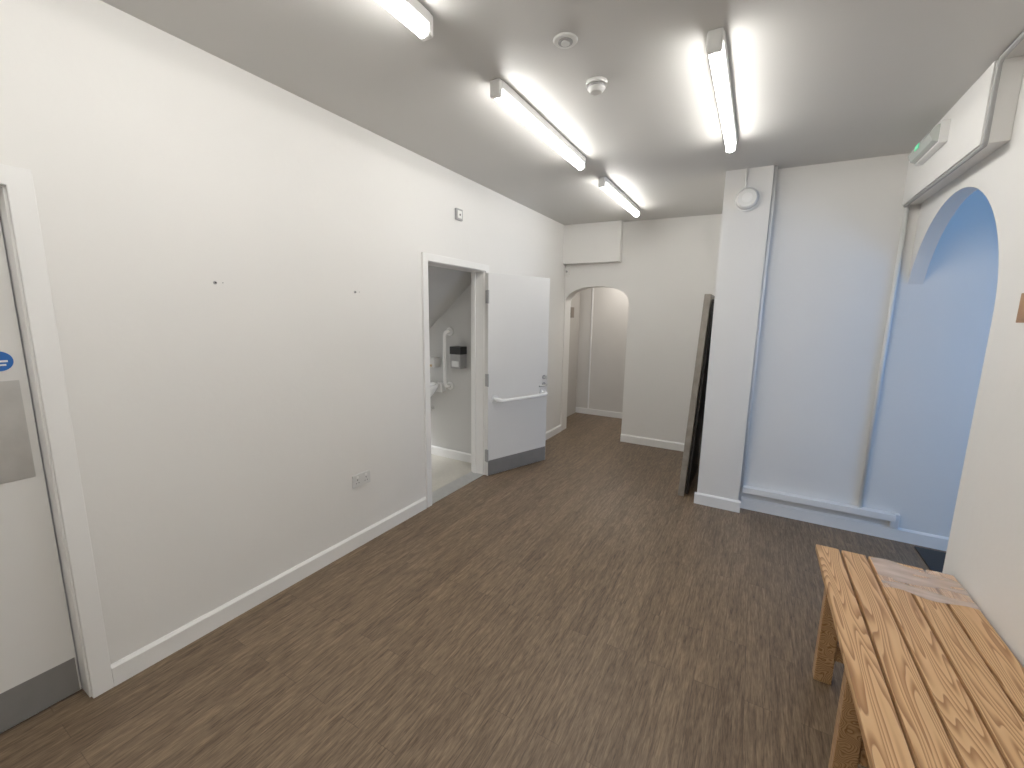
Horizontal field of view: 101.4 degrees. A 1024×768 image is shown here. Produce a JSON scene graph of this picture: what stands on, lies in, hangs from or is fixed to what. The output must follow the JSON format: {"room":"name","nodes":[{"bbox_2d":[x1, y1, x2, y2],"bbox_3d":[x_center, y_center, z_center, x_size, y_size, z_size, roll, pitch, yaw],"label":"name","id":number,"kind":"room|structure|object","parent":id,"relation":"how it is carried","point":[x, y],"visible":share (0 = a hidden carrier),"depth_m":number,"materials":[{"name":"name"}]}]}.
{"room":"hallway","nodes":[
{"label":"hallway","id":0,"kind":"room"},
{"bbox_2d":[0,0,565,664],"bbox_3d":[-1.074,-0.250,2.814,0.150,2.755,7.200,6,11,30],"label":"wall","id":1,"kind":"structure","parent":0,"point":[222,432],"depth_m":2.04,"materials":[{"name":"paint"}]},
{"bbox_2d":[0,223,81,732],"bbox_3d":[-2.047,0.367,1.255,0.039,1.996,0.872,6,11,30],"label":"door","id":2,"kind":"structure","parent":1,"relation":"in","point":[39,667],"depth_m":1.60,"materials":[{"name":"wood"}]},
{"bbox_2d":[0,164,113,697],"bbox_3d":[-2.024,0.337,1.238,0.170,2.079,1.023,6,11,30],"label":"door frame","id":3,"kind":"structure","parent":1,"relation":"attached to","point":[19,216],"depth_m":1.58,"materials":[{"name":"white wood"}]},
{"bbox_2d":[111,497,426,686],"bbox_3d":[-1.218,1.121,2.648,0.018,0.098,1.988,6,11,30],"label":"baseboard","id":4,"kind":"structure","parent":1,"relation":"attached to","point":[125,668],"depth_m":2.26,"materials":[{"name":"white wood"}]},
{"bbox_2d":[352,470,370,488],"bbox_3d":[-1.036,0.656,2.886,0.012,0.086,0.146,6,11,30],"label":"power socket","id":5,"kind":"object","parent":1,"relation":"attached to","point":[360,479],"visible":1,"depth_m":2.88,"materials":[{"name":"plastic"}]},
{"bbox_2d":[428,265,470,328],"bbox_3d":[-1.223,-0.839,3.571,0.905,1.129,2.099,6,11,30],"label":"sloped ceiling","id":6,"kind":"structure","parent":1,"relation":"attached to","point":[445,285],"depth_m":4.11,"materials":[{"name":"white paint"}]},
{"bbox_2d":[421,252,488,507],"bbox_3d":[-0.533,-0.051,3.780,0.170,2.066,0.922,6,11,30],"label":"door frame","id":7,"kind":"structure","parent":1,"relation":"attached to","point":[478,271],"depth_m":3.99,"materials":[{"name":"white wood"}]},
{"bbox_2d":[455,208,462,220],"bbox_3d":[-0.444,-1.422,3.518,0.026,0.090,0.085,6,11,30],"label":"wall sensor","id":8,"kind":"object","parent":1,"relation":"attached to","point":[458,212],"visible":1,"depth_m":3.50,"materials":[{"name":"grey plastic"}]},
{"bbox_2d":[485,273,549,475],"bbox_3d":[0.088,-0.087,4.271,0.818,1.982,0.150,-7,12,-39],"label":"door","id":9,"kind":"structure","parent":1,"relation":"in","point":[517,307],"depth_m":4.26,"materials":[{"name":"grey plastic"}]},
{"bbox_2d":[546,425,560,439],"bbox_3d":[0.222,0.741,5.102,0.018,0.098,1.849,6,11,30],"label":"baseboard","id":10,"kind":"structure","parent":1,"relation":"attached to","point":[556,430],"depth_m":5.66,"materials":[{"name":"white wood"}]},
{"bbox_2d":[429,284,470,453],"bbox_3d":[-1.077,-0.450,4.833,1.885,2.500,0.100,6,11,30],"label":"wall","id":11,"kind":"structure","parent":0,"point":[451,413],"depth_m":4.60,"materials":[{"name":"paint"}]},
{"bbox_2d":[430,357,439,366],"bbox_3d":[-0.908,-0.245,4.646,0.200,0.100,0.106,6,11,30],"label":"paper towel dispenser","id":12,"kind":"object","parent":11,"relation":"attached to","point":[434,361],"visible":0.51,"depth_m":4.58,"materials":[{"name":"white plastic"}]},
{"bbox_2d":[430,381,445,408],"bbox_3d":[-1.014,0.092,4.564,0.480,0.454,0.441,6,11,30],"label":"basin","id":13,"kind":"object","parent":11,"relation":"attached to","point":[435,386],"visible":0.14,"depth_m":4.58,"materials":[{"name":"ceramic"}]},
{"bbox_2d":[442,327,453,389],"bbox_3d":[-0.703,-0.267,4.516,0.090,0.680,0.115,6,11,30],"label":"grab rail","id":14,"kind":"object","parent":11,"relation":"attached to","point":[449,331],"visible":1,"depth_m":4.49,"materials":[{"name":"plastic"}]},
{"bbox_2d":[431,445,470,462],"bbox_3d":[-1.120,0.743,4.973,1.874,0.098,0.018,6,11,30],"label":"baseboard","id":15,"kind":"structure","parent":11,"relation":"attached to","point":[453,454],"depth_m":4.71,"materials":[{"name":"white wood"}]},
{"bbox_2d":[450,346,466,368],"bbox_3d":[-0.568,-0.282,4.435,0.140,0.230,0.116,6,11,30],"label":"soap dispenser","id":16,"kind":"object","parent":11,"relation":"attached to","point":[458,360],"visible":1,"depth_m":4.39,"materials":[{"name":"grey plastic"}]},
{"bbox_2d":[0,412,945,767],"bbox_3d":[0.669,1.237,2.724,7.300,0.100,8.400,6,11,30],"label":"floor","id":17,"kind":"structure","parent":0,"point":[570,608],"depth_m":2.03,"materials":[{"name":"plastic"}]},
{"bbox_2d":[432,472,482,503],"bbox_3d":[-0.554,0.966,3.949,0.155,0.004,0.794,6,11,30],"label":"threshold","id":18,"kind":"object","parent":17,"relation":"on","point":[442,492],"depth_m":3.95,"materials":[{"name":"grey metal"}]},
{"bbox_2d":[678,294,714,495],"bbox_3d":[1.825,0.075,4.041,0.154,1.800,0.920,6,11,30],"label":"leaning board","id":19,"kind":"object","parent":17,"relation":"on","point":[693,439],"visible":0.75,"depth_m":3.71,"materials":[{"name":"laminate"}]},
{"bbox_2d":[697,165,773,499],"bbox_3d":[1.840,-0.304,3.494,0.320,2.726,0.260,6,11,30],"label":"wall column","id":20,"kind":"structure","parent":17,"relation":"on","point":[743,235],"depth_m":3.36,"materials":[{"name":"white paint"}]},
{"bbox_2d":[694,492,740,512],"bbox_3d":[1.752,1.011,3.586,0.356,0.098,0.018,6,11,30],"label":"baseboard","id":21,"kind":"structure","parent":20,"relation":"attached to","point":[699,498],"depth_m":3.58,"materials":[{"name":"white wood"}]},
{"bbox_2d":[734,168,760,211],"bbox_3d":[1.782,-1.471,3.161,0.176,0.310,0.060,6,11,30],"label":"fire alarm","id":22,"kind":"object","parent":20,"relation":"attached to","point":[749,197],"depth_m":3.16,"materials":[{"name":"white plastic"}]},
{"bbox_2d":[812,544,1023,767],"bbox_3d":[1.311,1.181,1.291,0.500,0.490,1.710,6,11,30],"label":"wooden bench","id":23,"kind":"object","parent":17,"relation":"on","point":[934,684],"visible":1,"depth_m":1.40,"materials":[{"name":"brown wood"}]},
{"bbox_2d":[914,546,945,572],"bbox_3d":[3.109,1.280,2.327,1.080,0.012,0.960,6,11,30],"label":"doormat","id":24,"kind":"object","parent":17,"relation":"on","point":[934,560],"visible":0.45,"depth_m":2.85,"materials":[{"name":"black rubber"}]},
{"bbox_2d":[101,0,1023,224],"bbox_3d":[0.337,-1.532,1.787,3.365,0.243,7.200,6,11,30],"label":"ceiling","id":25,"kind":"structure","parent":0,"point":[813,82],"depth_m":1.98,"materials":[{"name":"paint"}]},
{"bbox_2d":[376,0,432,40],"bbox_3d":[-0.628,-1.304,1.126,0.066,0.084,1.200,6,11,30],"label":"light","id":26,"kind":"object","parent":25,"relation":"attached to","point":[411,13],"depth_m":1.54,"materials":[{"name":"white plastic"}]},
{"bbox_2d":[490,78,585,170],"bbox_3d":[0.215,-1.527,2.562,0.066,0.084,1.200,6,11,30],"label":"light","id":27,"kind":"object","parent":25,"relation":"attached to","point":[500,91],"depth_m":2.36,"materials":[{"name":"white plastic"}]},
{"bbox_2d":[553,32,577,48],"bbox_3d":[0.222,-1.422,1.743,0.104,0.015,0.104,6,11,30],"label":"ceiling speaker","id":28,"kind":"object","parent":25,"relation":"attached to","point":[564,40],"depth_m":1.73},
{"bbox_2d":[586,76,607,95],"bbox_3d":[0.414,-1.453,2.053,0.104,0.048,0.104,6,11,30],"label":"smoke detector","id":29,"kind":"object","parent":25,"relation":"attached to","point":[595,85],"visible":1,"depth_m":2.02,"materials":[{"name":"white plastic"}]},
{"bbox_2d":[598,176,639,216],"bbox_3d":[1.038,-1.744,3.964,0.066,0.084,1.200,6,11,30],"label":"light","id":30,"kind":"object","parent":25,"relation":"attached to","point":[604,183],"depth_m":3.80,"materials":[{"name":"white plastic"}]},
{"bbox_2d":[706,27,736,152],"bbox_3d":[1.099,-1.434,2.163,0.066,0.084,1.200,6,11,30],"label":"light","id":31,"kind":"object","parent":25,"relation":"attached to","point":[716,48],"depth_m":1.91,"materials":[{"name":"white plastic"}]},
{"bbox_2d":[903,31,1023,206],"bbox_3d":[1.969,-1.182,1.638,0.020,0.352,2.690,6,11,30],"label":"conduit pipe","id":32,"kind":"object","parent":25,"relation":"attached to","point":[998,69],"visible":1,"depth_m":1.80,"materials":[{"name":"grey plastic"}]},
{"bbox_2d":[576,287,628,412],"bbox_3d":[1.987,-0.622,6.458,2.450,2.400,0.100,6,11,30],"label":"wall","id":33,"kind":"structure","parent":0,"point":[610,305],"depth_m":6.72,"materials":[{"name":"paint"}]},
{"bbox_2d":[587,288,593,408],"bbox_3d":[1.280,-0.726,6.790,0.020,2.300,0.014,6,11,30],"label":"trim","id":34,"kind":"structure","parent":33,"relation":"attached to","point":[592,288],"depth_m":6.80,"materials":[{"name":"white wood"}]},
{"bbox_2d":[576,407,621,418],"bbox_3d":[1.669,0.497,6.749,1.380,0.090,0.017,6,11,30],"label":"baseboard","id":35,"kind":"structure","parent":33,"relation":"attached to","point":[578,409],"depth_m":6.87,"materials":[{"name":"white wood"}]},
{"bbox_2d":[560,214,721,442],"bbox_3d":[1.589,-0.616,5.289,1.945,2.755,0.200,6,11,30],"label":"wall","id":36,"kind":"structure","parent":0,"point":[666,270],"depth_m":5.06,"materials":[{"name":"paint"}]},
{"bbox_2d":[565,268,569,275],"bbox_3d":[0.727,-1.479,5.519,0.062,0.100,0.046,6,11,30],"label":"sensor","id":37,"kind":"object","parent":36,"relation":"attached to","point":[567,270],"visible":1,"depth_m":5.51,"materials":[{"name":"white plastic"}]},
{"bbox_2d":[563,220,623,264],"bbox_3d":[1.011,-1.771,5.274,0.744,0.484,0.100,6,11,30],"label":"bulkhead","id":38,"kind":"object","parent":36,"relation":"attached to","point":[598,242],"visible":1,"depth_m":5.22,"materials":[{"name":"paint"}]},
{"bbox_2d":[620,434,700,453],"bbox_3d":[1.883,0.749,5.200,1.075,0.098,0.018,6,11,30],"label":"baseboard","id":39,"kind":"structure","parent":36,"relation":"attached to","point":[664,444],"depth_m":5.26,"materials":[{"name":"white wood"}]},
{"bbox_2d":[738,153,998,536],"bbox_3d":[3.369,-0.211,2.675,3.150,2.850,0.150,6,11,30],"label":"wall","id":40,"kind":"structure","parent":0,"point":[836,229],"depth_m":3.04,"materials":[{"name":"white paint"}]},
{"bbox_2d":[740,166,777,486],"bbox_3d":[1.946,-0.377,3.315,0.024,2.509,0.024,6,11,30],"label":"conduit pipe","id":41,"kind":"object","parent":40,"relation":"attached to","point":[775,167],"visible":1,"depth_m":3.29,"materials":[{"name":"white plastic"}]},
{"bbox_2d":[742,485,899,528],"bbox_3d":[2.390,0.961,3.308,1.010,0.105,0.060,6,11,30],"label":"pipe","id":42,"kind":"object","parent":40,"relation":"attached to","point":[893,518],"visible":0.94,"depth_m":3.25,"materials":[{"name":"white metal"}]},
{"bbox_2d":[740,496,948,550],"bbox_3d":[3.242,1.151,2.862,2.961,0.098,0.018,6,11,30],"label":"baseboard","id":43,"kind":"structure","parent":40,"relation":"attached to","point":[937,542],"depth_m":3.22,"materials":[{"name":"wood"}]},
{"bbox_2d":[858,205,909,507],"bbox_3d":[2.651,-0.138,2.999,0.027,2.169,0.027,6,11,30],"label":"conduit pipe","id":44,"kind":"object","parent":40,"relation":"attached to","point":[906,209],"visible":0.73,"depth_m":2.98,"materials":[{"name":"white plastic"}]},
{"bbox_2d":[908,71,1023,667],"bbox_3d":[1.343,0.180,0.544,0.080,2.708,5.630,6,11,30],"label":"wall","id":45,"kind":"structure","parent":0,"point":[985,551],"depth_m":1.71,"materials":[{"name":"paint"}]},
{"bbox_2d":[902,56,1023,205],"bbox_3d":[2.403,-1.296,2.302,0.095,0.333,1.170,6,11,30],"label":"boxed beam","id":46,"kind":"structure","parent":45,"relation":"attached to","point":[968,116],"depth_m":1.96,"materials":[{"name":"paint"}]},
{"bbox_2d":[908,119,950,165],"bbox_3d":[2.357,-1.359,2.384,0.078,0.110,0.400,6,11,30],"label":"light","id":47,"kind":"object","parent":46,"relation":"attached to","point":[937,136],"visible":1,"depth_m":2.29,"materials":[{"name":"white plastic"}]},
{"bbox_2d":[1016,293,1023,322],"bbox_3d":[1.859,-0.270,1.472,0.026,0.110,0.255,6,11,30],"label":"wall plaque","id":48,"kind":"object","parent":45,"relation":"attached to","point":[1020,315],"visible":1,"depth_m":1.56,"materials":[{"name":"brown wood"}]},
{"bbox_3d":[0.747,-0.648,6.509,0.150,2.400,1.050,6,11,30],"label":"wall","id":49,"kind":"structure","parent":0,"visible":0},
{"bbox_2d":[567,292,579,416],"bbox_3d":[0.857,-0.488,6.534,0.044,2.080,0.840,6,11,30],"label":"door","id":50,"kind":"structure","parent":49,"relation":"in","point":[575,302],"depth_m":6.73,"materials":[{"name":"white wood"}]}
]}

